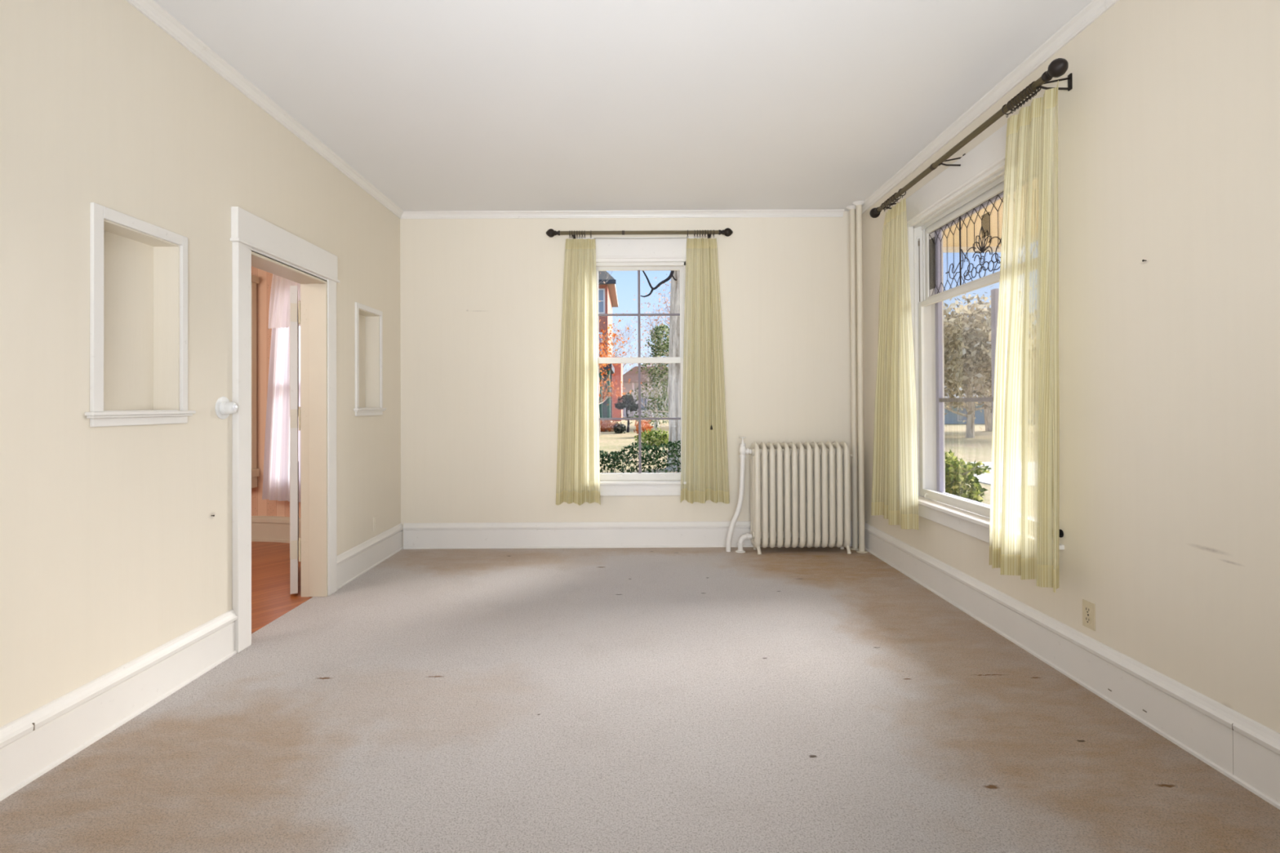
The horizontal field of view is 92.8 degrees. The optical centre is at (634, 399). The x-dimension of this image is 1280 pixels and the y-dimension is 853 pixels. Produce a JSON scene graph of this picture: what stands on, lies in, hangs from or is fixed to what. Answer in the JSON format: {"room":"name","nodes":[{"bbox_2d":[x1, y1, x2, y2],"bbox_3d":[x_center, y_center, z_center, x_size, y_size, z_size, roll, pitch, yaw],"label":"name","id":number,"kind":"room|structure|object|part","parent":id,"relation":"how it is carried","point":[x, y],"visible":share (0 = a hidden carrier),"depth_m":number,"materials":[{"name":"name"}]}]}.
{"room":"empty living room","nodes":[
{"label":"empty living room","id":0,"kind":"room"},
{"bbox_2d":[0,0,400,727],"bbox_3d":[-2.086,-0.188,1.427,0.145,2.919,8.062,0,0,0],"label":"wall","id":1,"kind":"structure","parent":0,"point":[113,549],"depth_m":2.41,"materials":[{"name":"beige paint"}]},
{"bbox_2d":[84,202,195,426],"bbox_3d":[-2.065,-0.314,2.491,0.164,0.833,0.523,0,0,0],"label":"wall niche","id":2,"kind":"object","parent":1,"relation":"attached to","point":[139,280],"visible":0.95,"depth_m":2.57,"materials":[{"name":"beige paint"}]},
{"bbox_3d":[-2.137,-0.319,2.497,0.020,0.752,0.420,0,0,0],"label":"panel","id":3,"kind":"part","parent":2,"relation":"part of","materials":[{"name":"beige paint"}]},
{"bbox_3d":[-2.053,0.057,2.488,0.144,0.028,0.523,0,0,0],"label":"sill","id":4,"kind":"part","parent":2,"relation":"part of","materials":[{"name":"white paint"}]},
{"bbox_2d":[0,523,403,801],"bbox_3d":[-1.992,1.141,1.317,0.028,0.218,7.862,0,0,0],"label":"baseboard","id":5,"kind":"structure","parent":1,"relation":"attached to","point":[38,741],"depth_m":2.36,"materials":[{"name":"white paint"}]},
{"bbox_2d":[214,396,238,419],"bbox_3d":[-1.981,0.039,2.979,0.070,0.112,0.112,0,0,0],"label":"dimmer switch","id":6,"kind":"object","parent":1,"relation":"attached to","point":[224,407],"visible":1,"depth_m":2.96,"materials":[{"name":"white plastic"}]},
{"bbox_3d":[-2.013,0.039,2.979,0.007,0.112,0.112,0,0,0],"label":"plate","id":7,"kind":"part","parent":6,"relation":"part of","materials":[{"name":"white plastic"}]},
{"bbox_3d":[-1.983,0.039,2.979,0.054,0.068,0.068,0,0,0],"label":"knob","id":8,"kind":"part","parent":6,"relation":"part of","materials":[{"name":"white plastic"}]},
{"bbox_2d":[125,0,404,218],"bbox_3d":[-1.995,-1.621,1.338,0.050,0.052,7.862,0,0,0],"label":"trim","id":9,"kind":"structure","parent":1,"relation":"attached to","point":[150,9],"depth_m":3.14,"materials":[{"name":"white paint"}]},
{"bbox_2d":[230,206,340,653],"bbox_3d":[-2.147,0.165,3.873,0.453,2.252,1.721,0,0,-17],"label":"door frame","id":10,"kind":"structure","parent":1,"relation":"in","point":[257,242],"depth_m":3.93,"materials":[{"name":"white paint"}]},
{"bbox_3d":[-2.005,-0.885,3.560,0.036,0.160,1.029,0,0,0],"label":"head casing","id":11,"kind":"part","parent":10,"relation":"part of","materials":[{"name":"white paint"}]},
{"bbox_2d":[353,302,386,416],"bbox_3d":[-2.071,-0.293,4.625,0.164,0.824,0.502,0,0,0],"label":"wall niche","id":12,"kind":"object","parent":1,"relation":"attached to","point":[368,325],"visible":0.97,"depth_m":4.82,"materials":[{"name":"beige paint"}]},
{"bbox_3d":[-2.143,-0.303,4.629,0.020,0.752,0.415,0,0,0],"label":"panel","id":13,"kind":"part","parent":12,"relation":"part of","materials":[{"name":"beige paint"}]},
{"bbox_3d":[-2.059,0.073,4.622,0.144,0.028,0.502,0,0,0],"label":"sill","id":14,"kind":"part","parent":12,"relation":"part of","materials":[{"name":"white paint"}]},
{"bbox_2d":[251,266,300,517],"bbox_3d":[-4.119,-0.074,5.146,3.854,2.770,0.875,0,0,-4],"label":"wall","id":15,"kind":"structure","parent":0,"point":[260,507],"depth_m":5.60,"materials":[{"name":"paint"}]},
{"bbox_2d":[251,274,259,488],"bbox_3d":[-3.931,-0.163,5.526,0.970,1.930,0.130,0,0,0],"label":"window","id":16,"kind":"structure","parent":15,"relation":"in","point":[255,279],"depth_m":5.55,"materials":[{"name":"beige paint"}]},
{"bbox_3d":[-3.554,-0.249,5.557,0.165,1.760,0.070,0,0,0],"label":"casing","id":17,"kind":"part","parent":16,"relation":"part of","materials":[{"name":"beige paint"}]},
{"bbox_2d":[251,515,301,544],"bbox_3d":[-4.112,1.188,5.125,3.854,0.245,0.898,0,0,-4],"label":"baseboard","id":18,"kind":"structure","parent":15,"relation":"attached to","point":[264,528],"depth_m":5.55,"materials":[{"name":"beige paint"}]},
{"bbox_2d":[262,274,300,502],"bbox_3d":[-2.975,-0.129,5.305,0.748,2.030,0.106,-1,0,25],"label":"lace curtain","id":19,"kind":"object","parent":15,"relation":"hanging from","point":[276,476],"visible":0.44,"depth_m":5.38,"materials":[{"name":"white fabric"}]},
{"bbox_2d":[153,0,1092,211],"bbox_3d":[0.002,-1.708,1.394,4.336,0.100,8.162,0,0,0],"label":"ceiling","id":20,"kind":"structure","parent":0,"point":[437,104],"depth_m":3.19,"materials":[{"name":"paint"}]},
{"bbox_2d":[400,210,858,546],"bbox_3d":[0.072,-0.169,5.364,4.191,2.919,0.200,0,0,0],"label":"wall","id":21,"kind":"structure","parent":0,"point":[481,300],"depth_m":5.26,"materials":[{"name":"beige paint"}]},
{"bbox_2d":[400,208,844,218],"bbox_3d":[-0.116,-1.602,5.249,3.831,0.052,0.050,0,0,0],"label":"trim","id":22,"kind":"structure","parent":21,"relation":"attached to","point":[800,212],"depth_m":5.25,"materials":[{"name":"white paint"}]},
{"bbox_2d":[403,520,858,549],"bbox_3d":[-0.031,1.161,5.239,3.915,0.218,0.028,0,0,0],"label":"baseboard","id":23,"kind":"structure","parent":21,"relation":"attached to","point":[603,534],"depth_m":5.24,"materials":[{"name":"white paint"}]},
{"bbox_2d":[577,236,699,496],"bbox_3d":[0.040,-0.289,5.367,1.092,2.230,0.315,0,0,0],"label":"window","id":24,"kind":"structure","parent":21,"relation":"in","point":[612,253],"depth_m":5.28,"materials":[{"name":"white paint"}]},
{"bbox_3d":[0.037,-0.763,5.362,0.806,0.857,0.036,0,0,0],"label":"sash","id":25,"kind":"part","parent":24,"relation":"part of","materials":[{"name":"paint"}]},
{"bbox_3d":[0.042,0.168,5.315,0.806,1.066,0.036,0,0,0],"label":"sash","id":26,"kind":"part","parent":24,"relation":"part of","materials":[{"name":"paint"}]},
{"bbox_3d":[0.040,-0.253,5.253,1.032,1.965,0.022,0,0,0],"label":"casing","id":27,"kind":"part","parent":24,"relation":"part of","materials":[{"name":"white paint"}]},
{"bbox_3d":[0.045,0.727,5.359,1.092,0.048,0.315,0,0,0],"label":"sill","id":28,"kind":"part","parent":24,"relation":"part of","materials":[{"name":"white paint"}]},
{"bbox_2d":[546,227,733,239],"bbox_3d":[0.038,-1.419,5.202,1.584,0.070,0.142,0,0,0],"label":"curtain rod","id":29,"kind":"object","parent":21,"relation":"attached to","point":[727,232],"visible":0.98,"depth_m":5.15,"materials":[{"name":"brown metal"}]},
{"bbox_2d":[631,237,687,239],"bbox_3d":[0.048,-1.379,5.197,0.800,0.008,0.006,0,0,0],"label":"cord","id":30,"kind":"object","parent":29,"relation":"hanging from","point":[665,237],"visible":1,"depth_m":5.20,"materials":[{"name":"white"}]},
{"bbox_2d":[680,238,729,503],"bbox_3d":[0.587,-0.249,5.171,0.418,2.249,0.090,0,0,0],"label":"curtain","id":31,"kind":"object","parent":29,"relation":"hanging from","point":[704,458],"visible":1,"depth_m":5.17,"materials":[{"name":"beige fabric"}]},
{"bbox_2d":[709,246,712,429],"bbox_3d":[0.639,-0.522,5.121,0.022,1.545,0.022,0,0,0],"label":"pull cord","id":32,"kind":"object","parent":31,"relation":"hanging from","point":[711,427],"visible":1,"depth_m":5.12,"materials":[{"name":"beige fabric"}]},
{"bbox_3d":[-0.512,-1.404,5.164,0.015,0.065,0.053,0,0,0],"label":"curtain ring","id":33,"kind":"object","parent":29,"relation":"hanging from","visible":0},
{"bbox_2d":[555,238,600,506],"bbox_3d":[-0.484,-0.240,5.160,0.381,2.257,0.093,0,0,0],"label":"curtain","id":34,"kind":"object","parent":33,"relation":"hanging from","point":[578,460],"visible":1,"depth_m":5.17,"materials":[{"name":"beige fabric"}]},
{"bbox_2d":[0,541,1279,852],"bbox_3d":[-2.019,1.277,2.485,7.963,0.035,10.200,0,0,0],"label":"floor","id":35,"kind":"structure","parent":0,"point":[783,700],"depth_m":2.27,"materials":[{"name":"beige carpet"}]},
{"bbox_2d":[725,436,853,554],"bbox_3d":[1.278,0.786,5.069,1.044,0.957,0.209,0,0,0],"label":"radiator","id":36,"kind":"object","parent":35,"relation":"on","point":[800,495],"visible":1,"depth_m":4.97,"materials":[{"name":"beige metal"}]},
{"bbox_3d":[1.012,1.218,4.989,0.039,0.094,0.056,0,-1,-41],"label":"leg","id":37,"kind":"part","parent":36,"relation":"part of","materials":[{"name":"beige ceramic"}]},
{"bbox_3d":[1.746,1.215,4.991,0.039,0.094,0.056,0,-1,-41],"label":"leg","id":38,"kind":"part","parent":36,"relation":"part of","materials":[{"name":"beige metal"}]},
{"bbox_2d":[845,204,858,550],"bbox_3d":[1.853,-0.190,5.157,0.104,2.899,0.104,0,0,0],"label":"riser pipe","id":39,"kind":"object","parent":35,"relation":"on","point":[852,208],"visible":0.87,"depth_m":5.14,"materials":[{"name":"white metal"}]},
{"bbox_2d":[852,200,867,553],"bbox_3d":[1.871,-0.191,5.052,0.106,2.899,0.106,0,0,0],"label":"riser pipe","id":40,"kind":"object","parent":35,"relation":"on","point":[859,204],"visible":1,"depth_m":5.04,"materials":[{"name":"white metal"}]},
{"bbox_2d":[862,0,1279,733],"bbox_3d":[2.068,-0.210,1.338,0.220,2.919,7.862,0,0,0],"label":"wall","id":41,"kind":"structure","parent":0,"point":[1169,121],"depth_m":2.24,"materials":[{"name":"beige paint"}]},
{"bbox_2d":[869,57,1072,217],"bbox_3d":[1.858,-1.414,3.594,0.176,0.075,2.059,0,0,0],"label":"curtain rod","id":42,"kind":"object","parent":41,"relation":"attached to","point":[1058,67],"visible":0.94,"depth_m":3.09,"materials":[{"name":"brown metal"}]},
{"bbox_2d":[1001,103,1013,117],"bbox_3d":[1.810,-1.407,2.961,0.053,0.065,0.015,0,0,0],"label":"curtain ring","id":43,"kind":"object","parent":42,"relation":"hanging from","point":[1006,104],"visible":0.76,"depth_m":2.96,"materials":[{"name":"brown metal"}]},
{"bbox_2d":[1006,100,1017,113],"bbox_3d":[1.810,-1.407,2.921,0.053,0.065,0.015,0,0,0],"label":"curtain ring","id":44,"kind":"object","parent":42,"relation":"hanging from","point":[1008,108],"visible":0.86,"depth_m":2.92,"materials":[{"name":"brown metal"}]},
{"bbox_2d":[1008,97,1020,111],"bbox_3d":[1.810,-1.407,2.901,0.053,0.065,0.015,0,0,0],"label":"curtain ring","id":45,"kind":"object","parent":42,"relation":"hanging from","point":[1014,108],"visible":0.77,"depth_m":2.90,"materials":[{"name":"brown metal"}]},
{"bbox_2d":[1012,95,1023,109],"bbox_3d":[1.810,-1.407,2.878,0.053,0.065,0.015,0,0,0],"label":"curtain ring","id":46,"kind":"object","parent":42,"relation":"hanging from","point":[1014,104],"visible":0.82,"depth_m":2.88,"materials":[{"name":"brown metal"}]},
{"bbox_2d":[1015,93,1026,106],"bbox_3d":[1.810,-1.408,2.856,0.053,0.065,0.015,0,0,0],"label":"curtain ring","id":47,"kind":"object","parent":42,"relation":"hanging from","point":[1018,93],"visible":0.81,"depth_m":2.85,"materials":[{"name":"brown metal"}]},
{"bbox_2d":[1017,90,1029,104],"bbox_3d":[1.810,-1.408,2.834,0.053,0.065,0.015,0,0,0],"label":"curtain ring","id":48,"kind":"object","parent":42,"relation":"hanging from","point":[1020,99],"visible":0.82,"depth_m":2.83,"materials":[{"name":"brown metal"}]},
{"bbox_2d":[989,80,1059,592],"bbox_3d":[1.824,-0.262,2.870,0.107,2.216,0.524,0,0,-7],"label":"curtain","id":49,"kind":"object","parent":42,"relation":"hanging from","point":[1024,522],"visible":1,"depth_m":2.81,"materials":[{"name":"beige fabric"}]},
{"bbox_2d":[1021,88,1031,102],"bbox_3d":[1.810,-1.408,2.811,0.053,0.065,0.015,0,0,0],"label":"curtain ring","id":50,"kind":"object","parent":42,"relation":"hanging from","point":[1023,96],"visible":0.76,"depth_m":2.81,"materials":[{"name":"brown metal"}]},
{"bbox_2d":[1024,85,1035,99],"bbox_3d":[1.810,-1.408,2.788,0.053,0.065,0.015,0,0,0],"label":"curtain ring","id":51,"kind":"object","parent":42,"relation":"hanging from","point":[1026,94],"visible":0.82,"depth_m":2.79,"materials":[{"name":"brown metal"}]},
{"bbox_2d":[1026,83,1039,97],"bbox_3d":[1.810,-1.408,2.768,0.053,0.065,0.015,0,0,0],"label":"curtain ring","id":52,"kind":"object","parent":42,"relation":"hanging from","point":[1028,91],"visible":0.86,"depth_m":2.77,"materials":[{"name":"brown metal"}]},
{"bbox_2d":[1029,80,1040,95],"bbox_3d":[1.810,-1.408,2.751,0.053,0.065,0.015,0,0,0],"label":"curtain ring","id":53,"kind":"object","parent":42,"relation":"hanging from","point":[1032,82],"visible":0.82,"depth_m":2.75,"materials":[{"name":"brown metal"}]},
{"bbox_3d":[1.806,-1.397,4.276,0.053,0.065,0.015,0,0,0],"label":"curtain ring","id":54,"kind":"object","parent":42,"relation":"hanging from","visible":0},
{"bbox_2d":[871,198,919,530],"bbox_3d":[1.822,-0.240,4.376,0.102,2.236,0.702,0,0,0],"label":"curtain","id":55,"kind":"object","parent":54,"relation":"hanging from","point":[895,491],"visible":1,"depth_m":4.23,"materials":[{"name":"beige fabric"}]},
{"bbox_2d":[942,197,1003,252],"bbox_3d":[2.989,-1.650,3.361,1.646,0.260,5.680,0,0,0],"label":"porch roof","id":56,"kind":"structure","parent":41,"relation":"attached to","point":[953,240],"depth_m":5.60,"materials":[{"name":"beige"}]},
{"bbox_2d":[906,96,1064,550],"bbox_3d":[2.080,-0.322,3.593,0.383,2.213,1.614,0,0,0],"label":"window","id":57,"kind":"structure","parent":41,"relation":"in","point":[957,193],"depth_m":4.04,"materials":[{"name":"white paint"}]},
{"bbox_3d":[1.997,-0.910,4.274,0.007,0.445,0.006,0,0,-23],"label":"sash cord","id":58,"kind":"part","parent":57,"relation":"part of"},
{"bbox_3d":[1.937,-0.270,3.592,0.030,1.955,1.538,0,0,0],"label":"casing","id":59,"kind":"part","parent":57,"relation":"part of","materials":[{"name":"white paint"}]},
{"bbox_3d":[2.009,-0.009,3.591,0.032,1.354,1.364,0,0,0],"label":"sash","id":60,"kind":"part","parent":57,"relation":"part of","materials":[{"name":"paint"}]},
{"bbox_3d":[2.052,-0.946,3.598,0.032,0.555,1.364,0,0,0],"label":"leaded sash","id":61,"kind":"part","parent":57,"relation":"part of","materials":[{"name":"glass"}]},
{"bbox_3d":[2.128,-0.003,3.591,0.026,0.026,1.282,0,0,0],"label":"storm rail","id":62,"kind":"part","parent":57,"relation":"part of","materials":[{"name":"paint"}]},
{"bbox_3d":[2.127,-0.270,3.593,0.030,1.909,1.366,0,0,0],"label":"storm frame","id":63,"kind":"part","parent":57,"relation":"part of","materials":[{"name":"paint"}]},
{"bbox_3d":[1.948,0.680,3.585,0.108,0.022,1.614,0,0,0],"label":"sill","id":64,"kind":"part","parent":57,"relation":"part of","materials":[{"name":"white paint"}]},
{"bbox_2d":[855,0,1119,213],"bbox_3d":[1.926,-1.642,1.349,0.050,0.052,7.862,0,0,0],"label":"trim","id":65,"kind":"structure","parent":41,"relation":"attached to","point":[1094,9],"depth_m":3.16,"materials":[{"name":"white paint"}]},
{"bbox_2d":[1059,528,1063,537],"bbox_3d":[1.935,0.614,2.801,0.046,0.040,0.040,0,0,0],"label":"curtain holdback","id":66,"kind":"object","parent":41,"relation":"attached to","point":[1061,533],"visible":0.16,"depth_m":2.79,"materials":[{"name":"black metal"}]},
{"bbox_2d":[864,522,1279,809],"bbox_3d":[1.951,1.121,1.328,0.028,0.218,7.862,0,0,0],"label":"baseboard","id":67,"kind":"structure","parent":41,"relation":"attached to","point":[1240,748],"depth_m":2.45,"materials":[{"name":"white paint"}]},
{"bbox_2d":[1082,599,1095,631],"bbox_3d":[1.956,0.928,2.626,0.009,0.114,0.070,0,0,0],"label":"wall outlet","id":68,"kind":"object","parent":41,"relation":"attached to","point":[1088,608],"visible":1,"depth_m":2.62,"materials":[{"name":"beige plastic"}]},
{"bbox_2d":[1084,605,1090,613],"bbox_3d":[1.953,0.906,2.627,0.003,0.033,0.033,0,0,0],"label":"socket","id":69,"kind":"object","parent":68,"relation":"attached to","point":[1087,608],"depth_m":2.63,"materials":[{"name":"beige plastic"}]},
{"bbox_2d":[1084,616,1091,624],"bbox_3d":[1.953,0.949,2.626,0.003,0.033,0.033,0,0,0],"label":"socket","id":70,"kind":"object","parent":68,"relation":"attached to","point":[1087,619],"depth_m":2.62,"materials":[{"name":"beige plastic"}]},
{"label":"outside","id":71,"kind":"structure","parent":0,"visible":0},
{"bbox_2d":[599,417,991,505],"bbox_3d":[39.841,1.694,60.099,320.000,0.572,200.000,0,0,0],"label":"ground","id":72,"kind":"structure","parent":71,"point":[979,448],"depth_m":25.62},
{"bbox_2d":[598,271,613,302],"bbox_3d":[-3.815,-3.739,23.183,6.771,11.130,4.927,0,-1,-33],"label":"bare tree","id":73,"kind":"object","parent":72,"relation":"on","point":[602,271],"visible":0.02,"depth_m":24.43,"materials":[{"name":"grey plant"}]},
{"bbox_2d":[598,271,622,425],"bbox_3d":[-7.985,-4.870,48.217,13.750,14.184,16.800,0,0,0],"label":"brick house","id":74,"kind":"structure","parent":72,"relation":"on","point":[607,295],"depth_m":46.04,"materials":[{"name":"red brick"}]},
{"bbox_3d":[-2.900,-4.156,45.905,0.660,1.660,0.040,0,0,0],"label":"pane","id":75,"kind":"part","parent":74,"relation":"part of","materials":[{"name":"glass"}]},
{"bbox_3d":[-2.717,-7.457,45.931,0.660,1.660,0.040,0,0,0],"label":"pane","id":76,"kind":"part","parent":74,"relation":"part of","materials":[{"name":"glass"}]},
{"bbox_3d":[-2.264,-0.338,40.198,0.260,3.330,0.247,0,0,0],"label":"post","id":77,"kind":"part","parent":74,"relation":"part of","materials":[{"name":"green paint"}]},
{"bbox_3d":[-1.734,-0.341,40.199,0.260,3.330,0.247,0,0,0],"label":"post","id":78,"kind":"part","parent":74,"relation":"part of","materials":[{"name":"green paint"}]},
{"bbox_2d":[600,420,621,431],"bbox_3d":[-1.577,1.516,33.973,1.956,0.895,1.165,0,0,0],"label":"shrub","id":79,"kind":"object","parent":72,"relation":"on","point":[611,424],"visible":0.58,"depth_m":33.77,"materials":[{"name":"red plant"}]},
{"bbox_2d":[612,422,626,433],"bbox_3d":[-0.834,1.528,32.183,0.771,0.719,0.629,0,0,0],"label":"shrub","id":80,"kind":"object","parent":72,"relation":"on","point":[616,428],"visible":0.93,"depth_m":32.06,"materials":[{"name":"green plant"}]},
{"bbox_2d":[598,320,641,435],"bbox_3d":[-2.141,-1.128,29.668,4.093,5.830,6.156,0,0,19],"label":"autumn tree","id":81,"kind":"object","parent":72,"relation":"on","point":[602,344],"visible":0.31,"depth_m":29.89,"materials":[{"name":"orange plant"}]},
{"bbox_2d":[613,394,638,432],"bbox_3d":[-0.396,0.725,32.974,1.472,2.085,0.933,0,0,0],"label":"tree","id":82,"kind":"object","parent":72,"relation":"on","point":[627,403],"visible":0.98,"depth_m":32.90,"materials":[{"name":"green plant"}]},
{"bbox_2d":[612,311,649,372],"bbox_3d":[-2.966,-6.356,95.857,15.397,16.532,15.098,0,0,0],"label":"bare tree","id":83,"kind":"object","parent":72,"relation":"on","point":[618,336],"visible":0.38,"depth_m":94.63,"materials":[{"name":"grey plant"}]},
{"bbox_2d":[599,440,680,473],"bbox_3d":[0.274,1.338,13.987,5.914,1.002,0.916,0,0,0],"label":"hedge","id":84,"kind":"object","parent":72,"relation":"on","point":[615,458],"visible":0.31,"depth_m":13.88,"materials":[{"name":"green plant"}]},
{"bbox_2d":[615,324,669,429],"bbox_3d":[1.515,-1.358,35.752,5.179,6.204,5.253,0,0,21],"label":"evergreen tree","id":85,"kind":"object","parent":72,"relation":"on","point":[655,400],"visible":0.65,"depth_m":35.77,"materials":[{"name":"green plant"}]},
{"bbox_2d":[633,419,653,437],"bbox_3d":[0.334,1.393,29.007,0.913,1.058,0.865,-1,-1,39],"label":"shrub","id":86,"kind":"object","parent":72,"relation":"on","point":[646,424],"visible":0.54,"depth_m":28.88,"materials":[{"name":"orange plant"}]},
{"bbox_2d":[622,366,668,417],"bbox_3d":[1.227,-0.588,60.760,6.600,5.054,7.500,0,0,0],"label":"house","id":87,"kind":"structure","parent":72,"relation":"on","point":[631,375],"depth_m":57.88,"materials":[{"name":"grey"}]},
{"bbox_3d":[0.790,0.416,57.901,0.640,1.140,0.040,0,0,0],"label":"pane","id":88,"kind":"part","parent":87,"relation":"part of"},
{"bbox_2d":[623,274,671,366],"bbox_3d":[4.885,-7.112,71.886,12.735,17.628,15.143,0,0,0],"label":"bare tree","id":89,"kind":"object","parent":72,"relation":"on","point":[664,302],"visible":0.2,"depth_m":71.44,"materials":[{"name":"grey plant"}]},
{"bbox_2d":[634,427,668,446],"bbox_3d":[0.853,1.531,23.931,1.757,0.873,1.422,0,0,0],"label":"shrub","id":90,"kind":"object","parent":72,"relation":"on","point":[657,437],"visible":0.84,"depth_m":23.75,"materials":[{"name":"green plant"}]},
{"bbox_2d":[640,270,680,471],"bbox_3d":[0.986,-2.395,16.176,1.827,8.552,1.119,0,0,-7],"label":"tree","id":91,"kind":"object","parent":72,"relation":"on","point":[674,380],"visible":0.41,"depth_m":15.91,"materials":[{"name":"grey plant"}]},
{"bbox_2d":[944,383,984,423],"bbox_3d":[28.848,-0.259,54.083,23.200,4.500,9.600,0,0,0],"label":"house","id":92,"kind":"structure","parent":72,"relation":"on","point":[950,417],"depth_m":50.06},
{"bbox_3d":[26.967,1.169,49.947,0.800,1.000,0.040,0,0,0],"label":"pane","id":93,"kind":"part","parent":92,"relation":"part of","materials":[{"name":"glass"}]},
{"bbox_2d":[944,449,991,502],"bbox_3d":[3.765,1.258,7.912,1.369,1.389,1.306,-1,-1,44],"label":"leafy bush","id":94,"kind":"object","parent":72,"relation":"on","point":[958,473],"visible":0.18,"depth_m":7.56,"materials":[{"name":"green plant"}]},
{"bbox_2d":[943,285,991,431],"bbox_3d":[22.167,-2.643,37.230,11.285,9.180,9.775,0,0,17],"label":"shade tree","id":95,"kind":"object","parent":72,"relation":"on","point":[988,415],"visible":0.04,"depth_m":36.83,"materials":[{"name":"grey plant"}]},
{"bbox_2d":[943,285,992,438],"bbox_3d":[16.404,-1.501,29.555,10.104,8.991,9.791,0,0,-5],"label":"shade tree","id":96,"kind":"object","parent":72,"relation":"on","point":[966,361],"visible":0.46,"depth_m":29.09,"materials":[{"name":"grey plant"}]},
{"bbox_2d":[964,462,991,484],"bbox_3d":[23.717,1.736,15.053,32.500,0.070,5.000,0,0,0],"label":"path","id":97,"kind":"structure","parent":72,"relation":"on","point":[985,478],"depth_m":14.15,"materials":[{"name":"concrete"}]}
]}

